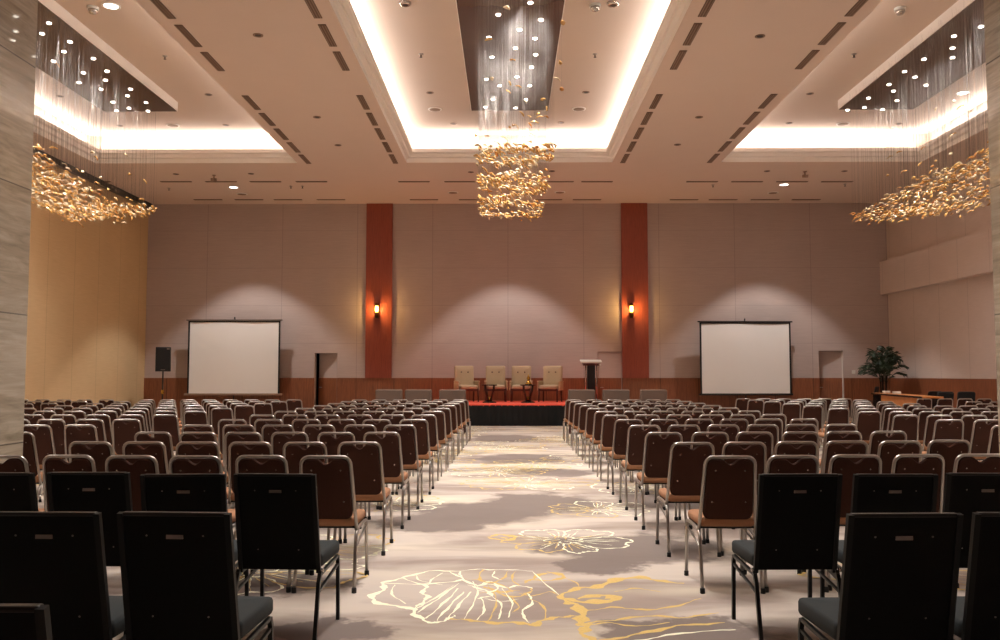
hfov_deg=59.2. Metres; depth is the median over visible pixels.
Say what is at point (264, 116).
ceiling vent
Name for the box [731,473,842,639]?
chair
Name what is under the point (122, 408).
banquet chair
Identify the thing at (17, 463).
banquet chair
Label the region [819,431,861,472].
banquet chair
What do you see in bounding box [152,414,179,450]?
banquet chair
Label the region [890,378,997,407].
trim
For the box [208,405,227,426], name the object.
banquet chair
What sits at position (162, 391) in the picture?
stand
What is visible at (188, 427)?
banquet chair
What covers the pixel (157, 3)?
ceiling vent
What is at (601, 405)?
banquet chair
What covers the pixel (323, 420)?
banquet chair
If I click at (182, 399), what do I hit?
banquet chair
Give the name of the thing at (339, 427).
banquet chair
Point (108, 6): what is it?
diffuser
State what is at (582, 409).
banquet chair
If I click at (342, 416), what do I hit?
banquet chair
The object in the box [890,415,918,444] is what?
banquet chair
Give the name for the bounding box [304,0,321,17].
ceiling vent
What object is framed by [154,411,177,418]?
banquet chair
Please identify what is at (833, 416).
banquet chair
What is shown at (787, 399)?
banquet chair
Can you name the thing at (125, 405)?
banquet chair
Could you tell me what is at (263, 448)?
banquet chair
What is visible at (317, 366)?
door frame
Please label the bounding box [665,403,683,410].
banquet chair
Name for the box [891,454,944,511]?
banquet chair
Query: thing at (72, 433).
banquet chair
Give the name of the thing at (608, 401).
banquet chair
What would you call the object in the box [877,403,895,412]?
banquet chair
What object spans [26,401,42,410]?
banquet chair
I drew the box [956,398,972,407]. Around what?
banquet chair
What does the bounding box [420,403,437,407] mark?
banquet chair
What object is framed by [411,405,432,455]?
banquet chair
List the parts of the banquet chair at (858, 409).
frame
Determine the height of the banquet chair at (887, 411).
0.909 m
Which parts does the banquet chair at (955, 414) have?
backrest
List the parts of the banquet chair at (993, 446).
frame, backrest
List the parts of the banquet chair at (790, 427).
frame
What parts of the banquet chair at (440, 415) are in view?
backrest, frame, seat, leg, leg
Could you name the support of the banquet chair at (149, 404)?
on the floor
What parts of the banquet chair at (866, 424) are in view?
frame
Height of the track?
0.160 m
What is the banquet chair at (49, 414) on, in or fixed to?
on the floor
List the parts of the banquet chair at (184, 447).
backrest, frame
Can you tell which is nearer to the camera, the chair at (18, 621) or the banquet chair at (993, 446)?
the chair at (18, 621)
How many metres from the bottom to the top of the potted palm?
2.396 m
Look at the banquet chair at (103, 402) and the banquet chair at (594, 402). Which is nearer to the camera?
the banquet chair at (594, 402)
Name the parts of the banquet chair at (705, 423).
frame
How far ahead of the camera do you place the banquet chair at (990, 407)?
15.67 m
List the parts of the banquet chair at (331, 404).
backrest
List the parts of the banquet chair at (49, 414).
frame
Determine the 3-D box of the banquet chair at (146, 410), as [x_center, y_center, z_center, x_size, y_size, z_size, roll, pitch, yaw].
[-5.998,1.925,14.830,0.433,0.909,0.552,0,-4,1]
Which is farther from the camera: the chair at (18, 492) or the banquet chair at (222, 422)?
the banquet chair at (222, 422)
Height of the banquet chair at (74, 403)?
0.909 m
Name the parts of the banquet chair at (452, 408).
backrest, frame, leg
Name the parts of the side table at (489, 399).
leg, leg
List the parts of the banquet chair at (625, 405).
backrest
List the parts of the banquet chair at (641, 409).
frame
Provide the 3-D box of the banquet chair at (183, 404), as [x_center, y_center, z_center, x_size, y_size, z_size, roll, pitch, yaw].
[-5.979,2.075,17.257,0.433,0.909,0.552,0,-4,0]
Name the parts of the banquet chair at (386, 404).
backrest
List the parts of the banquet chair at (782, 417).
frame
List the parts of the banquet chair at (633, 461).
leg, leg, seat, frame, backrest, leg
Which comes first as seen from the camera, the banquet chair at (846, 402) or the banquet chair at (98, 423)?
the banquet chair at (98, 423)
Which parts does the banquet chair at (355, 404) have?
backrest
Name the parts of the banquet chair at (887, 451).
frame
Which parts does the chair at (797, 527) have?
leg, rail, seat, leg, post, backrest, rail, handle plate, leg, post, leg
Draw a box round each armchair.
[375,389,402,403]
[405,389,431,402]
[439,389,465,433]
[454,366,479,401]
[484,366,507,401]
[509,366,532,401]
[537,366,562,401]
[566,389,594,433]
[602,389,629,402]
[640,389,666,403]
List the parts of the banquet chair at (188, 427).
backrest, frame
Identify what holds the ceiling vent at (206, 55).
in the ceiling
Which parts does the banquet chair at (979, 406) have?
backrest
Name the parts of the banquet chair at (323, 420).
frame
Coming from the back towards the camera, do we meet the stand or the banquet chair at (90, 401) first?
the stand
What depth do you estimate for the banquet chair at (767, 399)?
20.33 m
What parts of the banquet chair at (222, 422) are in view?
backrest, frame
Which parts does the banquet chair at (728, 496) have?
leg, leg, seat, frame, backrest, leg, leg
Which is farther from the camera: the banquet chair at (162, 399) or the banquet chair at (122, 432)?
the banquet chair at (162, 399)
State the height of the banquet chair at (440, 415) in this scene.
0.909 m
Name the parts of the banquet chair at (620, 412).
backrest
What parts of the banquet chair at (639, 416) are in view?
backrest, frame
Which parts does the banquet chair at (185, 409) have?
backrest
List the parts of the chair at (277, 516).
leg, post, leg, handle plate, rail, backrest, post, leg, seat, rail, leg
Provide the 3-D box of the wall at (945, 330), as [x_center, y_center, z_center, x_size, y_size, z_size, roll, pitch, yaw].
[12.779,-1.372,11.992,0.300,7.170,34.000,0,-4,1]
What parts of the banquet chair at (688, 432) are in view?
backrest, frame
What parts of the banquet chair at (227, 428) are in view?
backrest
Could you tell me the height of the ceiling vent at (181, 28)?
0.020 m
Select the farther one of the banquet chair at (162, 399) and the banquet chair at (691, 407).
the banquet chair at (162, 399)
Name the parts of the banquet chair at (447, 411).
backrest, frame, leg, leg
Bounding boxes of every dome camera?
[87,5,98,14]
[589,2,600,11]
[894,6,905,15]
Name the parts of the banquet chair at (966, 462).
frame, backrest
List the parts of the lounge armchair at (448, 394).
backrest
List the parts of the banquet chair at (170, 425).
frame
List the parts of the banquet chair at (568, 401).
frame, backrest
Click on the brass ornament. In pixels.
(528, 382)
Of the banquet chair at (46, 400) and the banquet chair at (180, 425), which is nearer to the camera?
the banquet chair at (180, 425)
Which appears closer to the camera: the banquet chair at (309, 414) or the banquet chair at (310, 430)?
the banquet chair at (310, 430)
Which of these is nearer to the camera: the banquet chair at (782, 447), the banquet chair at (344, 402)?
the banquet chair at (782, 447)
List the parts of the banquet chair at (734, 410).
backrest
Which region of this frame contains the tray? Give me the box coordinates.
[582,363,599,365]
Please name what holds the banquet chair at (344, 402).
on the floor
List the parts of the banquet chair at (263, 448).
backrest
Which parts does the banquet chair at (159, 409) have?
backrest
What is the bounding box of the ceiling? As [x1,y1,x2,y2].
[33,0,988,203]
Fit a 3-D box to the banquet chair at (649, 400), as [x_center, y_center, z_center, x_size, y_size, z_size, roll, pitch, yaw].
[3.410,2.232,19.795,0.433,0.909,0.552,0,-4,0]
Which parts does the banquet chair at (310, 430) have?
frame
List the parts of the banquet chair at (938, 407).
backrest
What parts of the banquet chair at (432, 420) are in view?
backrest, frame, seat, leg, leg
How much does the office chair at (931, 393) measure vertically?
1.035 m
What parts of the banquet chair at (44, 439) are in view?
backrest, frame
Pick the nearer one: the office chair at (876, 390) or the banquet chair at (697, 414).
the banquet chair at (697, 414)
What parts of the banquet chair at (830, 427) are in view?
backrest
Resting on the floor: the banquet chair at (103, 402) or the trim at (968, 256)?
the banquet chair at (103, 402)
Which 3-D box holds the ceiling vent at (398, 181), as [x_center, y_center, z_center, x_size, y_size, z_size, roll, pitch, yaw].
[-2.534,-4.071,25.929,0.920,0.020,0.100,0,-4,1]
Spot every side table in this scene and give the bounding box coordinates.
[482,384,496,402]
[520,384,535,402]
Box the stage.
[467,401,566,425]
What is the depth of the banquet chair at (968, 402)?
18.13 m
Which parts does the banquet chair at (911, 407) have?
backrest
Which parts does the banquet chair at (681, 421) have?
frame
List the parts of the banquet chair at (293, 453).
backrest, frame, leg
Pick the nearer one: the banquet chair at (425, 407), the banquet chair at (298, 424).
the banquet chair at (298, 424)
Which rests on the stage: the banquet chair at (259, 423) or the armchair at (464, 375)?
the armchair at (464, 375)
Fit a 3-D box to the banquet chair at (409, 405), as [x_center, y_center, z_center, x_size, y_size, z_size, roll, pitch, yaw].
[-1.822,2.072,17.208,0.433,0.909,0.552,0,-4,0]
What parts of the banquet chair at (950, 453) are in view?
frame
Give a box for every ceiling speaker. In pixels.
[166,123,179,126]
[428,107,441,111]
[572,106,585,110]
[836,122,849,125]
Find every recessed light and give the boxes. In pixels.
[101,2,120,9]
[253,33,262,37]
[399,0,410,6]
[607,0,618,7]
[755,34,764,38]
[955,90,970,94]
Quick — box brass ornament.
[525,374,531,384]
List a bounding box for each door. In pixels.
[318,353,336,408]
[819,351,842,400]
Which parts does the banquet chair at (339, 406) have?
backrest, frame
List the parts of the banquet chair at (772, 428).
frame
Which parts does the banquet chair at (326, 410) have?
frame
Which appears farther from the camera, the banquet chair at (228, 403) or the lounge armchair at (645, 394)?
the lounge armchair at (645, 394)
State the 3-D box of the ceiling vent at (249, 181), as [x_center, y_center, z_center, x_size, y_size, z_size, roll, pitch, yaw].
[-6.910,-4.071,25.929,0.920,0.020,0.100,0,-4,1]
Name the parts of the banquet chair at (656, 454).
leg, leg, seat, frame, backrest, leg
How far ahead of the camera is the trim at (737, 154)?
23.44 m
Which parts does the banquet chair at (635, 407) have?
backrest, frame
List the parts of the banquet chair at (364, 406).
backrest, frame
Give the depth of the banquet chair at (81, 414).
13.37 m
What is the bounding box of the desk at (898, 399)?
[871,393,943,408]
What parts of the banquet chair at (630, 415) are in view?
backrest, frame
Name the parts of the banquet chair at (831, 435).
backrest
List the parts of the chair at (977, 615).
seat, post, backrest, rail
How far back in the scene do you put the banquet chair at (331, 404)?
16.98 m
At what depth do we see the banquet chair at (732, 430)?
9.75 m
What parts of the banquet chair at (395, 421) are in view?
backrest, frame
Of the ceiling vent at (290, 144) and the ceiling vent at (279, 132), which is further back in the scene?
the ceiling vent at (290, 144)
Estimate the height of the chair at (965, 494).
0.930 m
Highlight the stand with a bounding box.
[161,372,163,398]
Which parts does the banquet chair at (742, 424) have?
frame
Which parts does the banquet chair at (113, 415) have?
frame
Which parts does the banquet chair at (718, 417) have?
frame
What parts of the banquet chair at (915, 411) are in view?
frame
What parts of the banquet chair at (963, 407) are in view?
backrest, frame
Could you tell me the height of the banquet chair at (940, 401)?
0.909 m
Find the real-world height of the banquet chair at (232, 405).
0.909 m
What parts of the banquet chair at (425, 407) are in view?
frame, backrest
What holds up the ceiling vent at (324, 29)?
in the ceiling
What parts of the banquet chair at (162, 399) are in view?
frame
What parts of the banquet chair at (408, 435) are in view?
backrest, frame, seat, leg, leg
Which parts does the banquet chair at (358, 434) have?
backrest, frame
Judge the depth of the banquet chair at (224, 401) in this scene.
19.44 m
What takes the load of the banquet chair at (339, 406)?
on the floor
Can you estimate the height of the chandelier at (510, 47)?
3.120 m
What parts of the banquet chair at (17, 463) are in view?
backrest, frame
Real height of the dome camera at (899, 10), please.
0.130 m
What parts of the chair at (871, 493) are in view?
leg, seat, post, backrest, rail, handle plate, post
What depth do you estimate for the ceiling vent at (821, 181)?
25.88 m
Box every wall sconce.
[375,303,378,317]
[629,303,632,317]
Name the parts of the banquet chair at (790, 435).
backrest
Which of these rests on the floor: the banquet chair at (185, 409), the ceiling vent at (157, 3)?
the banquet chair at (185, 409)
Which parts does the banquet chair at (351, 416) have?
frame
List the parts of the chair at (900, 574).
leg, rail, seat, post, backrest, handle plate, rail, post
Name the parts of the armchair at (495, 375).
backrest, seat, seat frame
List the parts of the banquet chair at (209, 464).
backrest, frame, seat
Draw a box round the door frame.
[316,353,332,404]
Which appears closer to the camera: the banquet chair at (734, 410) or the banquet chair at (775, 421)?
the banquet chair at (775, 421)
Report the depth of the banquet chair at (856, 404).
16.93 m
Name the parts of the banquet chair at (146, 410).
backrest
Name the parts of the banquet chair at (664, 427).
backrest, frame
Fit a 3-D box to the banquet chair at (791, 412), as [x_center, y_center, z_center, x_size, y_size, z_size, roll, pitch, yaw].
[5.607,2.068,17.152,0.433,0.909,0.552,0,-4,0]
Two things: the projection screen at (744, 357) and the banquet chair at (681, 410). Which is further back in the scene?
the projection screen at (744, 357)
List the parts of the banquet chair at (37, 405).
backrest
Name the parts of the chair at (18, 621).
backrest, rail, post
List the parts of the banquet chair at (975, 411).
backrest, frame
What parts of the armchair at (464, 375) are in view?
armrest, backrest, seat, armrest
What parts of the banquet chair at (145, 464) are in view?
frame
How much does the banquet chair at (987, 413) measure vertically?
0.909 m
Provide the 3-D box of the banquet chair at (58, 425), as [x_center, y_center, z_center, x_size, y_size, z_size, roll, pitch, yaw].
[-5.572,1.705,11.159,0.443,0.924,0.568,0,-4,1]
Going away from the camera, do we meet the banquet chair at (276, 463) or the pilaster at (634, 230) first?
the banquet chair at (276, 463)
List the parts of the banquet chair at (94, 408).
backrest, frame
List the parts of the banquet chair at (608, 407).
backrest, frame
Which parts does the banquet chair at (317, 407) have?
backrest, frame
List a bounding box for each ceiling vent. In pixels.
[150,0,175,18]
[160,181,191,181]
[174,25,201,46]
[200,52,224,70]
[205,181,236,181]
[242,95,260,109]
[249,181,280,181]
[258,113,275,125]
[274,129,288,139]
[286,142,300,152]
[296,181,326,181]
[299,155,310,163]
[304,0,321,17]
[318,24,336,46]
[333,51,349,70]
[356,95,369,109]
[366,113,377,125]
[374,128,385,139]
[382,142,391,151]
[389,154,397,163]
[398,181,429,181]
[444,181,475,181]
[581,181,612,181]
[620,154,629,162]
[626,141,636,151]
[633,128,643,138]
[640,112,652,124]
[649,94,662,108]
[670,50,686,69]
[683,23,701,45]
[686,181,717,181]
[698,0,714,16]
[707,154,719,162]
[717,141,731,151]
[729,127,744,138]
[731,181,762,181]
[743,112,759,124]
[758,94,777,108]
[776,181,807,181]
[795,50,819,68]
[818,22,845,44]
[821,181,852,181]
[844,0,867,16]
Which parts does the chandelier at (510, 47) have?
mirror panel, glass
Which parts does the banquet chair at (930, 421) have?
backrest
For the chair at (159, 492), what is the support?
on the floor
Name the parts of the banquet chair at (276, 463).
backrest, frame, leg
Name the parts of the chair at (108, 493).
post, rail, handle plate, backrest, post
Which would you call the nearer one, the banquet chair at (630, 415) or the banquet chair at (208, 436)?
the banquet chair at (208, 436)
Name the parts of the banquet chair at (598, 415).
leg, seat, frame, backrest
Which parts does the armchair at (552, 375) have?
armrest, seat, seat frame, backrest, armrest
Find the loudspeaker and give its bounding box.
[155,347,170,371]
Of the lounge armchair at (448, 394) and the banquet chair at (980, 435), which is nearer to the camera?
the banquet chair at (980, 435)
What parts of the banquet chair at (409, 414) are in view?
frame, backrest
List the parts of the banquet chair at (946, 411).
frame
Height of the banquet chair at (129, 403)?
0.909 m
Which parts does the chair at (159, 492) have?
post, rail, backrest, handle plate, post, seat, leg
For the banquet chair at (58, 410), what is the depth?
14.57 m
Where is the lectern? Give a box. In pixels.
[580,360,601,398]
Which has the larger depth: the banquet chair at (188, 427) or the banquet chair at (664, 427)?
the banquet chair at (664, 427)
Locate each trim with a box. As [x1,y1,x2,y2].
[34,114,296,162]
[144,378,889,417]
[329,0,691,162]
[365,203,392,377]
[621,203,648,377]
[721,110,987,161]
[880,228,992,294]
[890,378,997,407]
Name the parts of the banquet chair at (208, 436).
backrest, frame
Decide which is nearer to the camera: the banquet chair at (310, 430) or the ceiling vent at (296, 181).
the banquet chair at (310, 430)
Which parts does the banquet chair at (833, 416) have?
backrest, frame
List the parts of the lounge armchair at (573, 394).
backrest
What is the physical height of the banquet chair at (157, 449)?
0.924 m
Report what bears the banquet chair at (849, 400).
on the floor
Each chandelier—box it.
[31,0,177,227]
[456,0,565,221]
[838,0,990,225]
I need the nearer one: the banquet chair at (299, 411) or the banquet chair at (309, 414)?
the banquet chair at (309, 414)
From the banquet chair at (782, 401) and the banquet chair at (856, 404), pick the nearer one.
the banquet chair at (856, 404)
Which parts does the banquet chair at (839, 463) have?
leg, seat, frame, backrest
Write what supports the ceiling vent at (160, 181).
in the ceiling
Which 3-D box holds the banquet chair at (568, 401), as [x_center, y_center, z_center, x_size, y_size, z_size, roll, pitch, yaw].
[1.626,2.222,19.629,0.433,0.909,0.552,0,-4,1]
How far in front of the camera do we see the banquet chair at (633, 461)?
9.68 m
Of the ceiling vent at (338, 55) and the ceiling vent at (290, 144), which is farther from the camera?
the ceiling vent at (290, 144)
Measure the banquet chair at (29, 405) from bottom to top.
0.909 m
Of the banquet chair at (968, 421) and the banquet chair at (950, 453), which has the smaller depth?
the banquet chair at (950, 453)
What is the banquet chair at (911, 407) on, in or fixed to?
on the floor
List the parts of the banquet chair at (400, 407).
frame, backrest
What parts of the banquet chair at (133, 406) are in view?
frame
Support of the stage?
on the floor
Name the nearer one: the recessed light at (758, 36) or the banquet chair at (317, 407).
the recessed light at (758, 36)
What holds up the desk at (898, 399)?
on the floor
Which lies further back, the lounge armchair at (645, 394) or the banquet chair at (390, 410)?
the lounge armchair at (645, 394)
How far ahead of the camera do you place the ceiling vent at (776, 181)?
25.88 m
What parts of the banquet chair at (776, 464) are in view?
leg, leg, frame, backrest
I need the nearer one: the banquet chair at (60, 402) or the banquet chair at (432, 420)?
the banquet chair at (432, 420)
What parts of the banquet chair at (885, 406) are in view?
frame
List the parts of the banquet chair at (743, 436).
frame, backrest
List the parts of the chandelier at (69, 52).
glass, mirror panel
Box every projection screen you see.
[184,317,282,398]
[697,318,792,399]
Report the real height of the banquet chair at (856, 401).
0.909 m
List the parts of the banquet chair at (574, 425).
leg, frame, backrest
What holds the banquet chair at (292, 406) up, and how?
on the floor
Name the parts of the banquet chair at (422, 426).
backrest, frame, seat, leg, leg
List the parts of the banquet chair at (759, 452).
leg, leg, backrest, frame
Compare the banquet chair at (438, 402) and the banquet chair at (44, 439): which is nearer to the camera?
the banquet chair at (44, 439)
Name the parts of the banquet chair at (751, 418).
backrest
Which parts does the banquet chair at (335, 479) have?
leg, backrest, frame, seat, leg, leg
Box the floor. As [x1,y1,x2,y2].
[36,426,982,639]
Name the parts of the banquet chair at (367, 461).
leg, leg, backrest, frame, seat, leg, leg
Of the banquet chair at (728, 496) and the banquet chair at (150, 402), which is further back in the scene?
the banquet chair at (150, 402)
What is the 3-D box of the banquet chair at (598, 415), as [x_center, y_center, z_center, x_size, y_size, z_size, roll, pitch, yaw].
[1.601,1.844,13.522,0.433,0.909,0.552,0,-4,0]
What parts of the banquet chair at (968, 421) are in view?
frame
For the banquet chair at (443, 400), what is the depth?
19.41 m
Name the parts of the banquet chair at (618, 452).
leg, leg, seat, frame, backrest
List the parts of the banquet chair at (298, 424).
frame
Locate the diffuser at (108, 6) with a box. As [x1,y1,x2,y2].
[104,4,117,8]
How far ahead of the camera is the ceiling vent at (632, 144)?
21.90 m
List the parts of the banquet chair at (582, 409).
leg, backrest, frame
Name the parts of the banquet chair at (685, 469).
leg, leg, seat, frame, backrest, leg, leg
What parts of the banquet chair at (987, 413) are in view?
frame, backrest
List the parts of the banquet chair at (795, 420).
backrest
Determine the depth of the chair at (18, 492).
4.91 m
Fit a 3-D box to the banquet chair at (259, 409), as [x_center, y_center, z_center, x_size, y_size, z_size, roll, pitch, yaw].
[-4.581,2.074,17.248,0.433,0.909,0.552,0,-4,1]
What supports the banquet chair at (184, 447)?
on the floor
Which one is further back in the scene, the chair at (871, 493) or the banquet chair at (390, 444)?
the banquet chair at (390, 444)
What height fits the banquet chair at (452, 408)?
0.909 m
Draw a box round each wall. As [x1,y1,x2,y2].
[0,0,37,462]
[25,159,148,405]
[144,203,889,405]
[886,160,996,378]
[984,0,999,453]
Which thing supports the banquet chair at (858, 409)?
on the floor
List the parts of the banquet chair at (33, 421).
frame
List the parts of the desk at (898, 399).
panel, panel, panel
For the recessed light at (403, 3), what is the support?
in the ceiling
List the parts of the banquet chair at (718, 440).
leg, frame, backrest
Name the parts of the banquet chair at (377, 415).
frame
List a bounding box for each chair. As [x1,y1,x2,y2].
[0,455,43,510]
[0,472,37,510]
[0,511,125,639]
[0,603,52,639]
[23,432,43,500]
[24,403,33,410]
[24,408,36,418]
[24,414,44,429]
[24,419,30,424]
[24,425,68,502]
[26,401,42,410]
[33,411,55,422]
[35,399,49,404]
[37,419,65,459]
[40,403,58,412]
[42,454,95,510]
[43,408,63,417]
[46,472,132,635]
[48,401,65,407]
[50,414,75,426]
[54,405,73,412]
[56,399,71,406]
[62,411,85,419]
[64,424,97,461]
[69,441,113,471]
[71,401,87,407]
[71,408,92,414]
[75,419,115,453]
[77,399,92,404]
[79,405,98,413]
[85,414,112,447]
[86,403,103,410]
[94,411,117,424]
[98,399,114,407]
[100,408,121,416]
[105,405,124,413]
[105,455,158,510]
[110,403,128,412]
[112,419,141,458]
[114,401,131,407]
[116,511,273,639]
[118,414,145,431]
[122,441,168,473]
[123,411,148,434]
[128,408,151,436]
[132,405,152,427]
[134,403,152,414]
[134,431,173,466]
[137,401,154,414]
[139,399,155,408]
[140,474,248,595]
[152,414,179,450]
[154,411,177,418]
[155,408,180,433]
[157,405,181,431]
[158,401,180,423]
[158,403,181,427]
[160,399,179,420]
[169,455,244,574]
[176,441,234,508]
[179,432,234,508]
[180,399,194,420]
[181,401,197,423]
[181,424,222,468]
[182,403,199,426]
[183,405,202,410]
[183,408,204,425]
[183,411,217,441]
[201,399,216,406]
[203,401,219,411]
[206,403,223,415]
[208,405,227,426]
[211,408,233,437]
[218,419,246,486]
[222,399,237,404]
[222,424,254,471]
[224,432,261,486]
[226,401,242,407]
[227,441,272,508]
[230,403,247,416]
[233,455,309,592]
[233,473,339,639]
[234,405,254,423]
[244,399,258,403]
[248,401,264,406]
[249,414,275,426]
[254,403,272,418]
[254,419,283,433]
[261,425,294,444]
[264,399,280,404]
[270,401,287,414]
[271,432,308,455]
[274,411,297,419]
[282,414,308,425]
[283,442,341,543]
[286,399,302,412]
[291,455,368,593]
[292,419,320,434]
[295,408,316,416]
[302,424,335,445]
[304,411,327,421]
[313,405,332,413]
[314,414,340,428]
[317,432,366,529]
[322,408,343,417]
[327,403,345,410]
[327,419,356,437]
[333,411,356,423]
[333,441,393,555]
[337,405,356,414]
[340,401,356,407]
[344,424,378,508]
[346,414,372,429]
[348,408,369,418]
[350,403,367,410]
[352,399,366,405]
[360,432,410,528]
[362,401,378,408]
[362,405,381,414]
[362,411,384,423]
[362,419,399,494]
[371,399,386,405]
[373,403,391,410]
[375,408,396,417]
[379,414,410,475]
[379,425,422,509]
[383,401,399,407]
[386,405,405,413]
[391,411,420,470]
[392,399,407,405]
[395,419,433,494]
[396,403,413,409]
[402,408,425,462]
[405,401,421,407]
[408,414,441,480]
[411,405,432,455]
[412,399,428,403]
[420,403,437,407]
[421,411,448,470]
[426,401,444,444]
[427,408,454,462]
[432,399,449,440]
[434,405,459,455]
[441,403,463,449]
[448,401,467,444]
[450,399,470,440]
[563,399,582,440]
[566,401,588,444]
[571,403,594,450]
[576,405,601,455]
[582,408,610,462]
[583,399,601,436]
[588,401,608,439]
[589,411,620,471]
[596,403,615,449]
[597,415,631,481]
[603,405,624,455]
[606,399,621,403]
[607,408,633,456]
[607,419,647,494]
[613,401,629,405]
[617,411,646,470]
[619,425,665,509]
[620,403,638,409]
[626,399,641,404]
[627,414,659,480]
[630,405,649,414]
[634,401,650,407]
[634,432,686,529]
[639,408,660,418]
[641,419,677,494]
[644,403,661,410]
[646,399,660,405]
[651,411,674,423]
[654,405,673,414]
[655,401,671,407]
[655,442,721,556]
[657,425,699,501]
[665,399,680,405]
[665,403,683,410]
[666,408,687,417]
[666,414,691,429]
[676,401,692,407]
[677,405,696,413]
[678,432,734,528]
[681,411,704,422]
[684,419,713,434]
[684,455,765,593]
[687,403,705,409]
[692,408,713,416]
[698,414,724,426]
[702,405,720,410]
[706,424,739,441]
[706,442,766,555]
[709,411,732,418]
[718,407,739,413]
[719,419,748,431]
[729,414,755,424]
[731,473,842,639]
[735,398,750,412]
[735,431,772,528]
[738,410,760,418]
[743,455,828,592]
[746,424,778,454]
[747,400,763,415]
[754,418,782,441]
[756,398,770,401]
[761,414,786,433]
[762,401,780,417]
[769,400,784,411]
[774,441,817,462]
[777,398,790,402]
[781,403,800,424]
[781,431,818,459]
[784,424,816,436]
[787,401,803,417]
[790,418,818,432]
[791,400,805,405]
[797,398,811,403]
[798,512,963,639]
[801,405,823,440]
[802,454,881,590]
[806,403,823,427]
[809,401,825,423]
[811,400,826,420]
[817,398,831,417]
[818,408,849,443]
[819,403,847,447]
[819,424,856,469]
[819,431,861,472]
[820,474,938,596]
[821,401,847,441]
[822,440,868,472]
[823,405,848,431]
[837,398,851,414]
[849,400,868,420]
[849,401,871,423]
[851,403,871,423]
[853,405,874,423]
[855,408,877,446]
[856,411,880,444]
[868,431,906,458]
[870,386,878,403]
[876,401,893,408]
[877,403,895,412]
[877,440,921,473]
[881,405,901,428]
[881,408,905,434]
[886,411,912,436]
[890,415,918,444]
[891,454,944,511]
[902,403,920,409]
[906,405,926,411]
[912,408,933,416]
[916,398,931,407]
[918,411,941,443]
[921,415,952,459]
[922,419,963,458]
[926,440,970,484]
[927,391,941,395]
[933,405,953,411]
[937,392,953,400]
[937,398,952,408]
[941,408,962,416]
[942,473,999,567]
[949,411,972,418]
[953,392,974,405]
[953,453,999,587]
[953,512,999,639]
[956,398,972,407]
[958,405,977,413]
[961,415,986,442]
[965,401,982,408]
[969,408,990,418]
[970,419,997,459]
[976,398,991,405]
[976,403,993,411]
[979,411,997,460]
[979,425,998,461]
[986,405,997,414]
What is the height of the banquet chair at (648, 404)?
0.909 m
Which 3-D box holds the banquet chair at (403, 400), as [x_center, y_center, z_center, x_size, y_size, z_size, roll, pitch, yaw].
[-2.203,2.226,19.690,0.433,0.909,0.552,0,-4,0]
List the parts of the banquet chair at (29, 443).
backrest, frame, seat, leg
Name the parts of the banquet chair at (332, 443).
backrest, frame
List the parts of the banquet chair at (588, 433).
leg, frame, backrest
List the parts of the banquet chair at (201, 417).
frame, backrest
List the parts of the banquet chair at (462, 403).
backrest, frame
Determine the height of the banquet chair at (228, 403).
0.909 m
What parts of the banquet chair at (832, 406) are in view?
frame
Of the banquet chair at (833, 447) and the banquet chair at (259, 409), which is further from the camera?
the banquet chair at (259, 409)
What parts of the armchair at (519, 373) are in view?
seat frame, seat, backrest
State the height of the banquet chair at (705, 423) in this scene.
0.924 m
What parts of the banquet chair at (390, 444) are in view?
leg, backrest, frame, seat, leg, leg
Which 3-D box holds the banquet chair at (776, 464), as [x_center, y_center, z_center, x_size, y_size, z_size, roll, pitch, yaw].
[2.012,1.402,6.269,0.443,0.924,0.568,0,-4,0]
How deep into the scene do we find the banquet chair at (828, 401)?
20.30 m
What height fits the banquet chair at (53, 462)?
0.924 m
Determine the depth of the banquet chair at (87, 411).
14.57 m
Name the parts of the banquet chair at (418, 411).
frame, backrest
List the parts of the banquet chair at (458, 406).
backrest, frame, leg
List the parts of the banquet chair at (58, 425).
frame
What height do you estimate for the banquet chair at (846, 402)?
0.909 m
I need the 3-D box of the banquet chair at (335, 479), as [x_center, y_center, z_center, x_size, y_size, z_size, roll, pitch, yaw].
[-1.187,1.401,6.244,0.443,0.924,0.568,0,-4,1]
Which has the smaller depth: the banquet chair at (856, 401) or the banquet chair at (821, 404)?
the banquet chair at (821, 404)
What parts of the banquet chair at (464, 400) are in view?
backrest, frame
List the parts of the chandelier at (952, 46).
mirror panel, glass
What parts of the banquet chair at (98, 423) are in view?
backrest, frame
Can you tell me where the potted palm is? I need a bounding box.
[857,345,908,392]
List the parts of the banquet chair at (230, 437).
backrest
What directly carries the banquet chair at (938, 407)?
on the floor
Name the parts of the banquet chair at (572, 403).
frame, backrest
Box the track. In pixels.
[33,148,152,208]
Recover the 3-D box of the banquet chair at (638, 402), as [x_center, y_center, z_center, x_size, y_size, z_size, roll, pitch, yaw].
[2.957,2.153,18.519,0.433,0.909,0.552,0,-4,1]
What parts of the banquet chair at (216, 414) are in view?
frame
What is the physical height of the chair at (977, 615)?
0.930 m
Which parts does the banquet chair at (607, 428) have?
leg, leg, seat, backrest, frame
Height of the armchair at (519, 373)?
1.126 m
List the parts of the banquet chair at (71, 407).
backrest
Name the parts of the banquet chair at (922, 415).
frame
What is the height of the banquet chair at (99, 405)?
0.909 m
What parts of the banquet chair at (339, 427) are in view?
frame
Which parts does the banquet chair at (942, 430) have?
backrest, frame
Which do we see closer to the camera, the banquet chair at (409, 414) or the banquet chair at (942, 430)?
the banquet chair at (942, 430)
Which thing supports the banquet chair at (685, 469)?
on the floor
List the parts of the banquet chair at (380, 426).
backrest, frame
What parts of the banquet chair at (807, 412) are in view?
backrest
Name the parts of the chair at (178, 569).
post, handle plate, rail, backrest, post, seat, rail, leg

